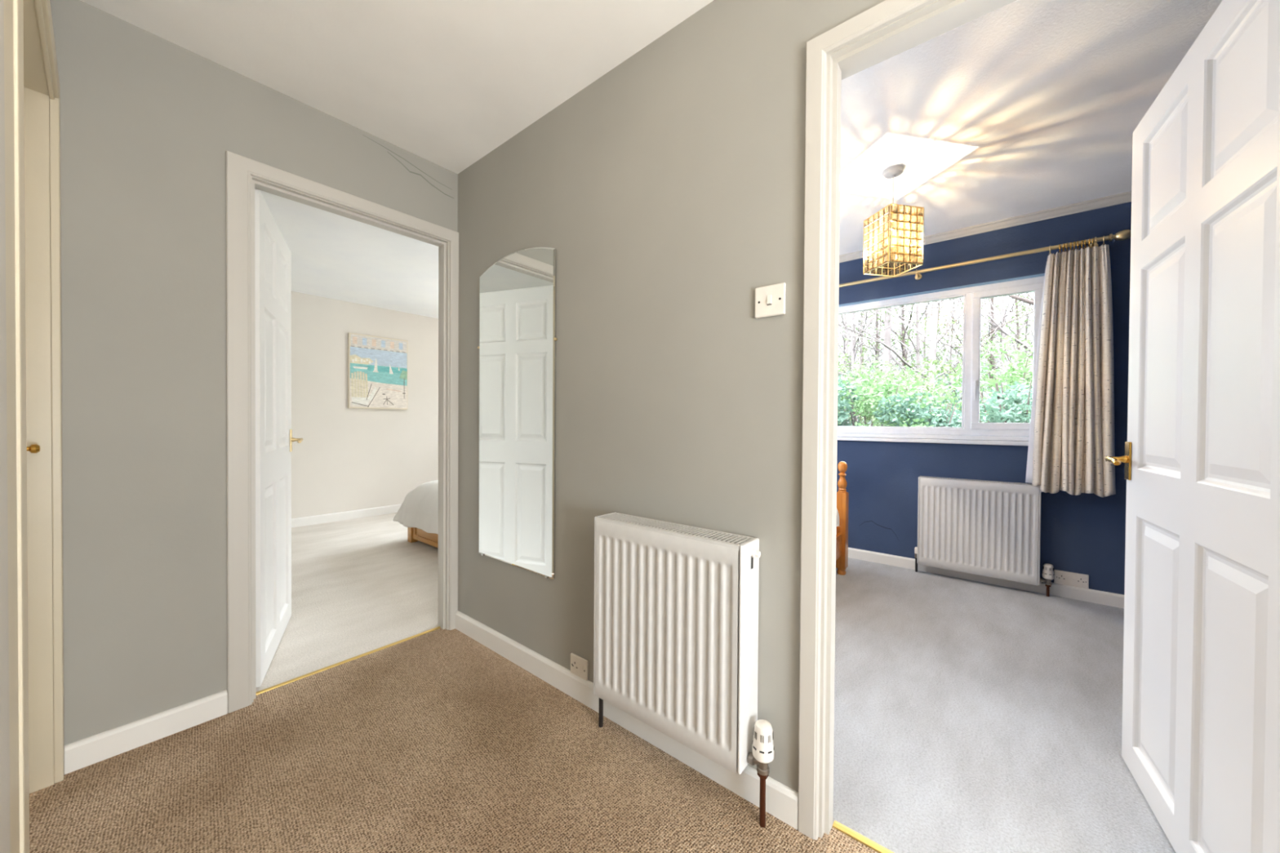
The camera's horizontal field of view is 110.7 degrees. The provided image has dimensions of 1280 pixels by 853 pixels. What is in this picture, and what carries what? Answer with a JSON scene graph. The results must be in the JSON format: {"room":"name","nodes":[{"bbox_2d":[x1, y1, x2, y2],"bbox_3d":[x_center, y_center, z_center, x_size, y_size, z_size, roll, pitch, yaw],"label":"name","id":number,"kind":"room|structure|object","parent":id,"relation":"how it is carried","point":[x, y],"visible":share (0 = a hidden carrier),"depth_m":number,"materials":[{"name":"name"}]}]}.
{"room":"home hallway","nodes":[
{"label":"home hallway","id":0,"kind":"room"},
{"bbox_2d":[49,0,457,745],"bbox_3d":[-1.451,-0.128,1.730,0.051,2.355,1.619,1,1,39],"label":"wall","id":1,"kind":"structure","parent":0,"point":[148,122],"depth_m":1.47,"materials":[{"name":"grey paint"}]},
{"bbox_2d":[64,689,227,774],"bbox_3d":[-1.629,1.010,1.481,0.016,0.083,0.363,1,1,39],"label":"baseboard","id":2,"kind":"structure","parent":1,"relation":"attached to","point":[86,752],"depth_m":1.46,"materials":[{"name":"white paint"}]},
{"bbox_2d":[225,150,458,713],"bbox_3d":[-1.227,0.024,1.956,0.016,2.050,0.886,1,1,39],"label":"trim","id":3,"kind":"structure","parent":1,"relation":"attached to","point":[239,169],"depth_m":1.65,"materials":[{"name":"white wood"}]},
{"bbox_2d":[250,175,449,702],"bbox_3d":[-1.264,0.046,2.002,0.100,2.005,0.792,1,1,39],"label":"lining","id":4,"kind":"object","parent":1,"relation":"attached to","point":[256,183],"visible":0.68,"depth_m":2.26,"materials":[{"name":"white wood"}]},
{"bbox_2d":[254,188,302,687],"bbox_3d":[-1.718,0.048,2.071,0.154,1.978,0.764,0,1,-31],"label":"door","id":5,"kind":"structure","parent":4,"relation":"attached to","point":[274,439],"depth_m":1.99,"materials":[{"name":"white paint"}]},
{"bbox_2d":[255,188,438,318],"bbox_3d":[-1.869,-1.379,3.788,3.230,0.100,4.350,1,1,39],"label":"ceiling","id":6,"kind":"structure","parent":0,"point":[333,255],"depth_m":3.54,"materials":[{"name":"paint"}]},
{"bbox_2d":[291,291,438,518],"bbox_3d":[-3.167,-0.171,4.854,0.100,2.355,4.350,1,1,39],"label":"wall","id":7,"kind":"structure","parent":0,"point":[346,459],"depth_m":4.79,"materials":[{"name":"beige paint"}]},
{"bbox_2d":[291,503,401,528],"bbox_3d":[-3.130,0.962,4.829,0.016,0.090,4.350,1,1,39],"label":"baseboard","id":8,"kind":"structure","parent":7,"relation":"attached to","point":[335,517],"depth_m":4.75,"materials":[{"name":"white paint"}]},
{"bbox_2d":[347,332,408,409],"bbox_3d":[-2.949,-0.605,5.001,0.040,0.813,0.612,1,1,39],"label":"picture","id":9,"kind":"object","parent":7,"relation":"attached to","point":[377,366],"visible":1,"depth_m":4.97},
{"bbox_2d":[80,0,713,173],"bbox_3d":[0.226,-1.329,0.323,4.300,0.100,1.569,1,1,39],"label":"ceiling","id":10,"kind":"structure","parent":0,"point":[446,83],"depth_m":1.52,"materials":[{"name":"white paint"}]},
{"bbox_2d":[29,512,1175,852],"bbox_3d":[-0.201,1.081,2.438,7.580,0.060,4.350,1,1,39],"label":"floor","id":11,"kind":"structure","parent":0,"point":[436,741],"depth_m":1.45,"materials":[{"name":"brown carpet"}]},
{"bbox_2d":[256,626,440,695],"bbox_3d":[-1.279,1.046,2.014,0.022,0.006,0.746,1,1,39],"label":"threshold strip","id":12,"kind":"object","parent":11,"relation":"on","point":[259,692],"visible":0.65,"depth_m":1.96,"materials":[{"name":"gold metal"}]},
{"bbox_2d":[407,527,438,547],"bbox_3d":[-0.846,0.798,4.244,1.500,0.460,2.025,1,1,39],"label":"bed","id":13,"kind":"object","parent":11,"relation":"on","point":[414,534],"visible":0.13,"depth_m":3.81,"materials":[{"name":"brown wood"}]},
{"bbox_2d":[393,480,438,534],"bbox_3d":[-0.926,0.665,4.179,1.712,0.406,1.977,1,1,39],"label":"duvet","id":14,"kind":"object","parent":13,"relation":"on","point":[419,509],"visible":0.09,"depth_m":3.77,"materials":[{"name":"white fabric"}]},
{"bbox_2d":[835,461,848,575],"bbox_3d":[0.330,0.648,2.794,1.330,0.807,2.044,1,1,39],"label":"bed","id":15,"kind":"object","parent":11,"relation":"on","point":[842,531],"visible":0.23,"depth_m":3.13,"materials":[{"name":"brown wood"}]},
{"bbox_2d":[835,509,839,526],"bbox_3d":[0.396,0.547,2.738,1.236,0.230,1.588,1,1,39],"label":"duvet","id":16,"kind":"object","parent":15,"relation":"on","point":[837,514],"visible":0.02,"depth_m":2.95,"materials":[{"name":"white fabric"}]},
{"bbox_2d":[832,820,893,852],"bbox_3d":[0.819,1.070,0.946,0.769,0.006,0.024,1,1,39],"label":"threshold strip","id":17,"kind":"object","parent":11,"relation":"on","point":[842,828],"visible":1,"depth_m":1.14,"materials":[{"name":"gold metal"}]},
{"bbox_2d":[457,0,884,792],"bbox_3d":[0.730,-0.143,0.962,4.300,2.432,0.050,1,1,39],"label":"wall","id":18,"kind":"structure","parent":0,"point":[668,189],"depth_m":1.45,"materials":[{"name":"grey paint"}]},
{"bbox_2d":[477,247,557,579],"bbox_3d":[-0.567,-0.075,1.979,0.580,1.403,0.013,1,1,39],"label":"mirror","id":19,"kind":"object","parent":18,"relation":"attached to","point":[517,339],"visible":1,"depth_m":1.95,"materials":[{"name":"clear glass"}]},
{"bbox_2d":[570,653,588,680],"bbox_3d":[-0.237,0.932,1.715,0.094,0.076,0.013,1,1,39],"label":"wall socket","id":20,"kind":"object","parent":18,"relation":"attached to","point":[579,665],"visible":1,"depth_m":1.71,"materials":[{"name":"white plastic"}]},
{"bbox_2d":[455,610,798,830],"bbox_3d":[-0.265,1.014,1.737,1.773,0.088,0.016,1,1,39],"label":"baseboard","id":21,"kind":"structure","parent":18,"relation":"attached to","point":[781,801],"depth_m":1.52,"materials":[{"name":"white paint"}]},
{"bbox_2d":[593,512,774,827],"bbox_3d":[0.106,0.688,1.370,0.644,0.752,0.112,1,1,39],"label":"radiator","id":22,"kind":"object","parent":18,"relation":"attached to","point":[676,606],"visible":1,"depth_m":1.29,"materials":[{"name":"metal"}]},
{"bbox_2d":[595,512,755,551],"bbox_3d":[0.090,0.320,1.381,0.532,0.013,0.106,1,1,39],"label":"grille","id":23,"kind":"object","parent":22,"relation":"attached to","point":[697,537],"depth_m":1.33,"materials":[{"name":"metal"}]},
{"bbox_2d":[755,282,786,318],"bbox_3d":[0.358,-0.348,1.222,0.086,0.085,0.014,1,1,39],"label":"light switch","id":24,"kind":"object","parent":18,"relation":"attached to","point":[770,300],"visible":1,"depth_m":1.22,"materials":[{"name":"white plastic"}]},
{"bbox_2d":[798,0,937,839],"bbox_3d":[0.780,0.040,0.878,0.908,2.068,0.017,1,1,39],"label":"trim","id":25,"kind":"structure","parent":18,"relation":"attached to","point":[888,11],"depth_m":1.14,"materials":[{"name":"white wood"}]},
{"bbox_2d":[818,0,1012,839],"bbox_3d":[0.817,0.058,0.924,0.823,2.031,0.100,1,1,39],"label":"lining","id":26,"kind":"object","parent":18,"relation":"attached to","point":[939,16],"visible":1,"depth_m":1.14,"materials":[{"name":"white wood"}]},
{"bbox_2d":[1104,0,1279,852],"bbox_3d":[1.350,0.067,1.068,0.154,2.002,0.821,1,1,34],"label":"door","id":27,"kind":"structure","parent":26,"relation":"attached to","point":[1201,729],"depth_m":1.02,"materials":[{"name":"white paint"}]},
{"bbox_2d":[836,191,1131,595],"bbox_3d":[1.956,-0.160,3.413,3.200,2.432,0.202,1,1,39],"label":"wall","id":28,"kind":"structure","parent":0,"point":[1084,533],"depth_m":2.95,"materials":[{"name":"blue paint"}]},
{"bbox_2d":[837,275,1044,445],"bbox_3d":[2.054,-0.435,3.310,1.575,1.105,0.145,1,1,39],"label":"window","id":29,"kind":"structure","parent":28,"relation":"attached to","point":[994,433],"depth_m":3.11,"materials":[{"name":"white plastic"}]},
{"bbox_2d":[839,273,1044,306],"bbox_3d":[2.048,-0.985,3.293,1.513,0.004,0.054,1,1,39],"label":"soffit","id":30,"kind":"structure","parent":28,"relation":"attached to","point":[1040,274],"depth_m":3.16,"materials":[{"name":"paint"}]},
{"bbox_2d":[914,475,1054,596],"bbox_3d":[2.299,0.714,2.996,0.748,0.696,0.100,1,1,39],"label":"radiator","id":31,"kind":"object","parent":28,"relation":"attached to","point":[992,529],"visible":0.94,"depth_m":2.95,"materials":[{"name":"metal"}]},
{"bbox_2d":[920,475,1039,487],"bbox_3d":[2.283,0.374,3.006,0.636,0.013,0.094,1,1,39],"label":"grille","id":32,"kind":"object","parent":31,"relation":"attached to","point":[983,483],"depth_m":2.99,"materials":[{"name":"metal"}]},
{"bbox_2d":[839,229,1130,287],"bbox_3d":[2.002,-1.106,3.221,2.140,0.074,0.113,1,1,39],"label":"pole","id":33,"kind":"object","parent":28,"relation":"attached to","point":[1125,234],"visible":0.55,"depth_m":2.89,"materials":[{"name":"gold metal"}]},
{"bbox_2d":[1025,244,1115,497],"bbox_3d":[2.601,-0.324,2.670,0.397,1.472,0.122,1,1,39],"label":"curtain","id":34,"kind":"object","parent":33,"relation":"hanging from","point":[1072,428],"visible":1,"depth_m":2.65,"materials":[{"name":"beige fabric"}]},
{"bbox_2d":[848,547,1124,608],"bbox_3d":[1.886,1.017,3.389,3.050,0.077,0.016,1,1,39],"label":"baseboard","id":35,"kind":"structure","parent":28,"relation":"attached to","point":[1116,600],"depth_m":2.94,"materials":[{"name":"white paint"}]},
{"bbox_2d":[1053,569,1088,588],"bbox_3d":[2.676,0.948,2.745,0.154,0.084,0.013,1,1,39],"label":"wall socket","id":36,"kind":"object","parent":28,"relation":"attached to","point":[1066,578],"visible":0.99,"depth_m":2.74,"materials":[{"name":"white plastic"}]},
{"bbox_2d":[839,0,1222,255],"bbox_3d":[1.070,-1.422,2.383,3.100,0.100,2.590,1,1,39],"label":"ceiling","id":37,"kind":"structure","parent":0,"point":[1021,107],"depth_m":1.91,"materials":[{"name":"paint"}]},
{"bbox_2d":[862,164,924,276],"bbox_3d":[1.352,-1.105,2.366,0.214,0.529,0.214,0,1,-11],"label":"pendant lamp","id":38,"kind":"object","parent":37,"relation":"hanging from","point":[877,233],"visible":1,"depth_m":2.29,"materials":[{"name":"gold plastic"}]},
{"bbox_3d":[0.277,-0.151,1.396,3.050,2.432,0.050,1,1,39],"label":"wall","id":39,"kind":"structure","parent":0,"visible":0},
{"bbox_2d":[841,0,1016,79],"bbox_3d":[0.854,0.039,0.969,0.909,2.068,0.016,1,1,39],"label":"trim","id":40,"kind":"structure","parent":39,"relation":"attached to","point":[1008,2],"depth_m":1.08,"materials":[{"name":"white wood"}]},
{"bbox_3d":[-0.120,-0.100,-0.079,4.300,2.355,0.100,1,1,39],"label":"wall","id":41,"kind":"structure","parent":0,"visible":0},
{"bbox_2d":[0,0,10,852],"bbox_3d":[-0.714,0.033,0.482,0.125,2.070,0.018,1,1,39],"label":"trim","id":42,"kind":"structure","parent":41,"relation":"attached to","point":[5,840],"depth_m":0.51,"materials":[{"name":"beige wood"}]},
{"bbox_2d":[3,0,64,852],"bbox_3d":[-1.263,0.025,0.931,1.254,2.070,0.018,1,1,39],"label":"trim","id":43,"kind":"structure","parent":41,"relation":"attached to","point":[13,9],"depth_m":0.63,"materials":[{"name":"beige paint"}]},
{"bbox_2d":[22,0,53,793],"bbox_3d":[-1.361,0.044,0.935,1.040,2.030,0.100,1,1,39],"label":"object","id":44,"kind":"structure","parent":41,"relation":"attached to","point":[36,96],"depth_m":1.27,"materials":[{"name":"beige paint"}]},
{"bbox_2d":[26,444,40,453],"bbox_3d":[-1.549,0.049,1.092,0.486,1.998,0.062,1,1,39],"label":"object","id":45,"kind":"structure","parent":44,"relation":"attached to","point":[33,448],"depth_m":1.22,"materials":[{"name":"gold metal"}]},
{"label":"outside","id":46,"kind":"structure","parent":0,"visible":0},
{"bbox_3d":[18.898,1.383,26.646,80.000,0.200,57.190,1,1,39],"label":"ground","id":47,"kind":"structure","parent":46,"visible":0},
{"bbox_2d":[837,376,860,433],"bbox_3d":[2.802,0.278,7.182,1.397,2.197,1.877,1,1,39],"label":"shrub","id":48,"kind":"object","parent":47,"relation":"on","point":[841,404],"visible":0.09,"depth_m":6.70,"materials":[{"name":"green plant"}]},
{"bbox_2d":[837,368,867,423],"bbox_3d":[4.847,-0.127,11.748,2.264,2.945,2.977,1,1,39],"label":"shrub","id":49,"kind":"object","parent":47,"relation":"on","point":[840,375],"visible":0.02,"depth_m":11.18,"materials":[{"name":"green plant"}]},
{"bbox_2d":[838,339,879,375],"bbox_3d":[7.992,-3.361,18.199,4.301,9.312,3.814,1,1,39],"label":"tree","id":50,"kind":"object","parent":47,"relation":"on","point":[838,340],"visible":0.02,"depth_m":18.12,"materials":[{"name":"brown plant"}]},
{"bbox_2d":[838,315,880,380],"bbox_3d":[9.973,-5.091,21.321,5.129,12.738,6.348,1,1,39],"label":"tree","id":51,"kind":"object","parent":47,"relation":"on","point":[848,316],"visible":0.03,"depth_m":20.94,"materials":[{"name":"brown plant"}]},
{"bbox_2d":[838,308,884,421],"bbox_3d":[5.171,-2.700,11.161,3.795,8.102,2.987,0,1,-31],"label":"tree","id":52,"kind":"object","parent":47,"relation":"on","point":[871,319],"visible":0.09,"depth_m":11.18,"materials":[{"name":"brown plant"}]},
{"bbox_2d":[838,309,897,397],"bbox_3d":[5.847,-3.845,13.597,4.384,10.356,4.841,1,1,39],"label":"tree","id":53,"kind":"object","parent":47,"relation":"on","point":[847,321],"visible":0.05,"depth_m":12.14,"materials":[{"name":"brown plant"}]},
{"bbox_2d":[838,310,898,376],"bbox_3d":[6.371,-3.111,15.550,4.520,8.852,4.256,1,1,39],"label":"tree","id":54,"kind":"object","parent":47,"relation":"on","point":[873,310],"visible":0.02,"depth_m":14.91,"materials":[{"name":"brown plant"}]},
{"bbox_2d":[838,379,906,426],"bbox_3d":[6.292,0.013,11.627,2.446,2.687,2.178,1,1,39],"label":"shrub","id":55,"kind":"object","parent":47,"relation":"on","point":[898,380],"visible":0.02,"depth_m":11.70,"materials":[{"name":"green plant"}]},
{"bbox_2d":[838,304,911,404],"bbox_3d":[11.303,-4.197,21.663,4.848,10.963,4.795,1,1,39],"label":"tree","id":56,"kind":"object","parent":47,"relation":"on","point":[908,304],"visible":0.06,"depth_m":21.66,"materials":[{"name":"brown plant"}]},
{"bbox_2d":[838,311,915,380],"bbox_3d":[8.443,-4.355,17.898,5.560,11.318,5.353,1,1,39],"label":"tree","id":57,"kind":"object","parent":47,"relation":"on","point":[845,362],"visible":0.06,"depth_m":17.95,"materials":[{"name":"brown plant"}]},
{"bbox_2d":[839,309,915,381],"bbox_3d":[10.998,-4.221,20.997,4.346,11.016,4.729,1,1,39],"label":"tree","id":58,"kind":"object","parent":47,"relation":"on","point":[881,309],"visible":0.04,"depth_m":20.79,"materials":[{"name":"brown plant"}]},
{"bbox_2d":[838,310,924,421],"bbox_3d":[6.334,-3.715,12.847,4.215,10.108,4.798,1,1,39],"label":"tree","id":59,"kind":"object","parent":47,"relation":"on","point":[922,327],"visible":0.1,"depth_m":11.68,"materials":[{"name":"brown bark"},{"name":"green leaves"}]},
{"bbox_2d":[838,311,926,422],"bbox_3d":[7.281,-4.651,16.027,6.109,11.931,4.376,1,1,39],"label":"tree","id":60,"kind":"object","parent":47,"relation":"on","point":[860,348],"visible":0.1,"depth_m":15.45,"materials":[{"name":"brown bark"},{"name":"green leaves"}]},
{"bbox_2d":[837,351,928,433],"bbox_3d":[4.285,-0.141,9.063,2.781,3.020,2.092,1,1,35],"label":"shrub","id":61,"kind":"object","parent":47,"relation":"on","point":[868,420],"visible":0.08,"depth_m":8.82,"materials":[{"name":"green leaves"},{"name":"brown bark"}]},
{"bbox_2d":[882,306,891,421],"bbox_3d":[6.207,-4.496,11.216,4.064,11.710,5.186,0,1,-2],"label":"tree","id":62,"kind":"object","parent":47,"relation":"on","point":[887,317],"visible":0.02,"depth_m":11.10,"materials":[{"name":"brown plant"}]},
{"bbox_2d":[848,302,929,402],"bbox_3d":[6.610,-3.901,11.152,3.030,10.525,4.811,1,1,33],"label":"tree","id":63,"kind":"object","parent":47,"relation":"on","point":[917,348],"visible":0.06,"depth_m":11.28,"materials":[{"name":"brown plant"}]},
{"bbox_2d":[840,306,950,392],"bbox_3d":[8.505,-3.728,15.671,4.156,10.112,4.640,1,1,39],"label":"tree","id":64,"kind":"object","parent":47,"relation":"on","point":[877,326],"visible":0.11,"depth_m":15.48,"materials":[{"name":"brown bark"},{"name":"green leaves"}]},
{"bbox_2d":[837,358,954,435],"bbox_3d":[3.763,0.189,6.769,1.653,2.398,1.780,0,1,-12],"label":"shrub","id":65,"kind":"object","parent":47,"relation":"on","point":[879,391],"visible":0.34,"depth_m":6.64,"materials":[{"name":"green plant"}]},
{"bbox_2d":[838,303,960,426],"bbox_3d":[5.412,-2.786,10.502,3.891,8.296,3.766,1,1,14],"label":"tree","id":66,"kind":"object","parent":47,"relation":"on","point":[852,346],"visible":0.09,"depth_m":10.93,"materials":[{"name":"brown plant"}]},
{"bbox_2d":[838,298,963,396],"bbox_3d":[6.172,-3.822,9.569,4.547,10.392,4.351,1,1,42],"label":"tree","id":67,"kind":"object","parent":47,"relation":"on","point":[933,339],"visible":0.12,"depth_m":9.57,"materials":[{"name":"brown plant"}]},
{"bbox_2d":[858,304,961,390],"bbox_3d":[7.765,-4.625,13.347,5.032,11.943,4.981,0,1,2],"label":"tree","id":68,"kind":"object","parent":47,"relation":"on","point":[902,340],"visible":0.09,"depth_m":13.42,"materials":[{"name":"brown plant"}]},
{"bbox_2d":[873,302,955,395],"bbox_3d":[11.721,-4.006,19.254,3.532,10.642,4.670,1,1,39],"label":"tree","id":69,"kind":"object","parent":47,"relation":"on","point":[906,348],"visible":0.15,"depth_m":19.34,"materials":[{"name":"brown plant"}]},
{"bbox_2d":[866,300,963,395],"bbox_3d":[10.377,-3.635,15.985,3.926,9.944,4.429,1,1,39],"label":"tree","id":70,"kind":"object","parent":47,"relation":"on","point":[926,315],"visible":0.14,"depth_m":16.13,"materials":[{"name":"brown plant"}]},
{"bbox_2d":[871,393,964,435],"bbox_3d":[4.051,0.467,6.282,1.307,1.857,1.502,1,1,39],"label":"shrub","id":71,"kind":"object","parent":47,"relation":"on","point":[951,420],"visible":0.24,"depth_m":6.22,"materials":[{"name":"green plant"}]},
{"bbox_2d":[875,358,984,425],"bbox_3d":[5.721,0.045,8.643,2.224,2.674,2.321,1,1,31],"label":"shrub","id":72,"kind":"object","parent":47,"relation":"on","point":[935,362],"visible":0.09,"depth_m":8.43,"materials":[{"name":"green leaves"},{"name":"brown bark"}]},
{"bbox_2d":[915,372,962,416],"bbox_3d":[7.702,0.041,10.812,2.590,2.666,2.230,0,1,3],"label":"shrub","id":73,"kind":"object","parent":47,"relation":"on","point":[959,395],"visible":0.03,"depth_m":10.53,"materials":[{"name":"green plant"}]},
{"bbox_2d":[862,297,1022,391],"bbox_3d":[8.300,-4.156,11.936,5.295,11.040,4.102,1,1,39],"label":"tree","id":74,"kind":"object","parent":47,"relation":"on","point":[938,340],"visible":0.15,"depth_m":11.78,"materials":[{"name":"grey plant"}]},
{"bbox_2d":[880,384,1010,436],"bbox_3d":[4.877,0.348,7.226,1.962,2.086,1.693,1,1,24],"label":"shrub","id":75,"kind":"object","parent":47,"relation":"on","point":[915,393],"visible":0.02,"depth_m":6.96,"materials":[{"name":"green plant"}]},
{"bbox_2d":[906,300,983,400],"bbox_3d":[11.770,-4.777,15.742,4.399,12.250,5.128,1,1,39],"label":"tree","id":76,"kind":"object","parent":47,"relation":"on","point":[925,324],"visible":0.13,"depth_m":15.33,"materials":[{"name":"brown plant"}]},
{"bbox_2d":[895,299,1011,395],"bbox_3d":[12.987,-4.386,19.687,3.835,11.405,5.090,0,1,6],"label":"tree","id":77,"kind":"object","parent":47,"relation":"on","point":[946,300],"visible":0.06,"depth_m":19.54,"materials":[{"name":"brown plant"}]},
{"bbox_2d":[908,297,1007,401],"bbox_3d":[13.924,-3.773,18.997,4.693,10.205,3.785,1,1,39],"label":"tree","id":78,"kind":"object","parent":47,"relation":"on","point":[990,298],"visible":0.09,"depth_m":19.29,"materials":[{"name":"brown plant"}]},
{"bbox_2d":[900,297,1033,399],"bbox_3d":[9.247,-4.244,12.175,5.262,11.220,4.430,1,1,39],"label":"tree","id":79,"kind":"object","parent":47,"relation":"on","point":[998,308],"visible":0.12,"depth_m":11.47,"materials":[{"name":"grey plant"}]},
{"bbox_2d":[913,297,1026,398],"bbox_3d":[10.771,-4.294,15.164,5.074,11.283,4.459,1,1,15],"label":"tree","id":80,"kind":"object","parent":47,"relation":"on","point":[952,329],"visible":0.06,"depth_m":15.46,"materials":[{"name":"grey plant"}]},
{"bbox_2d":[915,293,1033,382],"bbox_3d":[7.724,-3.113,9.161,4.371,9.001,4.225,0,1,1],"label":"tree","id":81,"kind":"object","parent":47,"relation":"on","point":[994,323],"visible":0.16,"depth_m":9.15,"materials":[{"name":"grey plant"}]},
{"bbox_2d":[924,294,1031,394],"bbox_3d":[15.623,-4.137,19.402,3.970,10.948,5.195,0,1,-31],"label":"tree","id":82,"kind":"object","parent":47,"relation":"on","point":[1021,295],"visible":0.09,"depth_m":19.25,"materials":[{"name":"grey plant"}]},
{"bbox_2d":[924,299,1032,391],"bbox_3d":[11.092,-3.514,13.679,4.337,9.756,3.578,1,1,39],"label":"tree","id":83,"kind":"object","parent":47,"relation":"on","point":[993,358],"visible":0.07,"depth_m":14.00,"materials":[{"name":"grey plant"}]},
{"bbox_2d":[924,334,1033,422],"bbox_3d":[5.681,0.011,6.980,2.010,2.776,1.994,1,1,39],"label":"shrub","id":84,"kind":"object","parent":47,"relation":"on","point":[1020,375],"visible":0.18,"depth_m":6.72,"materials":[{"name":"green plant"}]},
{"bbox_2d":[939,293,1034,387],"bbox_3d":[9.875,-4.229,11.376,4.402,11.217,5.239,1,1,39],"label":"tree","id":85,"kind":"object","parent":47,"relation":"on","point":[1023,295],"visible":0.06,"depth_m":11.62,"materials":[{"name":"brown plant"}]},
{"bbox_2d":[941,293,1034,352],"bbox_3d":[6.555,-1.227,6.812,3.796,5.292,2.266,1,1,39],"label":"tree","id":86,"kind":"object","parent":47,"relation":"on","point":[1013,296],"visible":0.06,"depth_m":7.14,"materials":[{"name":"brown plant"}]},
{"bbox_2d":[943,296,1033,405],"bbox_3d":[8.644,-3.519,9.977,4.032,9.811,4.351,1,1,14],"label":"tree","id":87,"kind":"object","parent":47,"relation":"on","point":[1004,298],"visible":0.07,"depth_m":9.87,"materials":[{"name":"grey plant"}]},
{"bbox_2d":[952,381,1032,436],"bbox_3d":[5.078,0.397,5.755,1.987,2.020,1.530,0,1,-6],"label":"shrub","id":88,"kind":"object","parent":47,"relation":"on","point":[1000,415],"visible":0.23,"depth_m":5.58,"materials":[{"name":"green plant"}]},
{"bbox_2d":[960,293,1031,392],"bbox_3d":[14.589,-4.534,17.695,5.079,11.763,4.623,0,1,2],"label":"tree","id":89,"kind":"object","parent":47,"relation":"on","point":[1016,301],"visible":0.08,"depth_m":17.39,"materials":[{"name":"brown plant"}]},
{"bbox_2d":[961,293,1034,394],"bbox_3d":[12.777,-4.287,13.946,4.824,11.321,4.510,1,1,29],"label":"tree","id":90,"kind":"object","parent":47,"relation":"on","point":[1027,295],"visible":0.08,"depth_m":13.88,"materials":[{"name":"grey-brown bark"},{"name":"green leaves"}]},
{"bbox_2d":[979,377,1027,422],"bbox_3d":[8.250,0.117,9.422,2.211,2.549,2.666,1,1,39],"label":"shrub","id":91,"kind":"object","parent":47,"relation":"on","point":[984,393],"visible":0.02,"depth_m":9.78,"materials":[{"name":"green plant"}]},
{"bbox_2d":[980,303,1033,379],"bbox_3d":[10.912,-3.179,11.247,3.940,9.138,3.826,0,1,-27],"label":"tree","id":92,"kind":"object","parent":47,"relation":"on","point":[1024,304],"visible":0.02,"depth_m":11.68,"materials":[{"name":"grey plant"}]},
{"bbox_2d":[983,293,1033,379],"bbox_3d":[11.899,-3.659,12.084,3.559,10.097,4.989,0,1,3],"label":"tree","id":93,"kind":"object","parent":47,"relation":"on","point":[1028,293],"visible":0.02,"depth_m":12.69,"materials":[{"name":"brown plant"}]},
{"bbox_2d":[1005,295,1034,361],"bbox_3d":[10.645,-3.998,10.825,4.397,10.778,4.400,1,1,39],"label":"tree","id":94,"kind":"object","parent":47,"relation":"on","point":[1033,295],"visible":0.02,"depth_m":11.10,"materials":[{"name":"grey plant"}]},
{"bbox_2d":[1008,292,1034,364],"bbox_3d":[15.960,-3.506,16.805,4.650,9.747,3.234,1,1,39],"label":"tree","id":95,"kind":"object","parent":47,"relation":"on","point":[1033,292],"visible":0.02,"depth_m":17.89,"materials":[{"name":"grey plant"}]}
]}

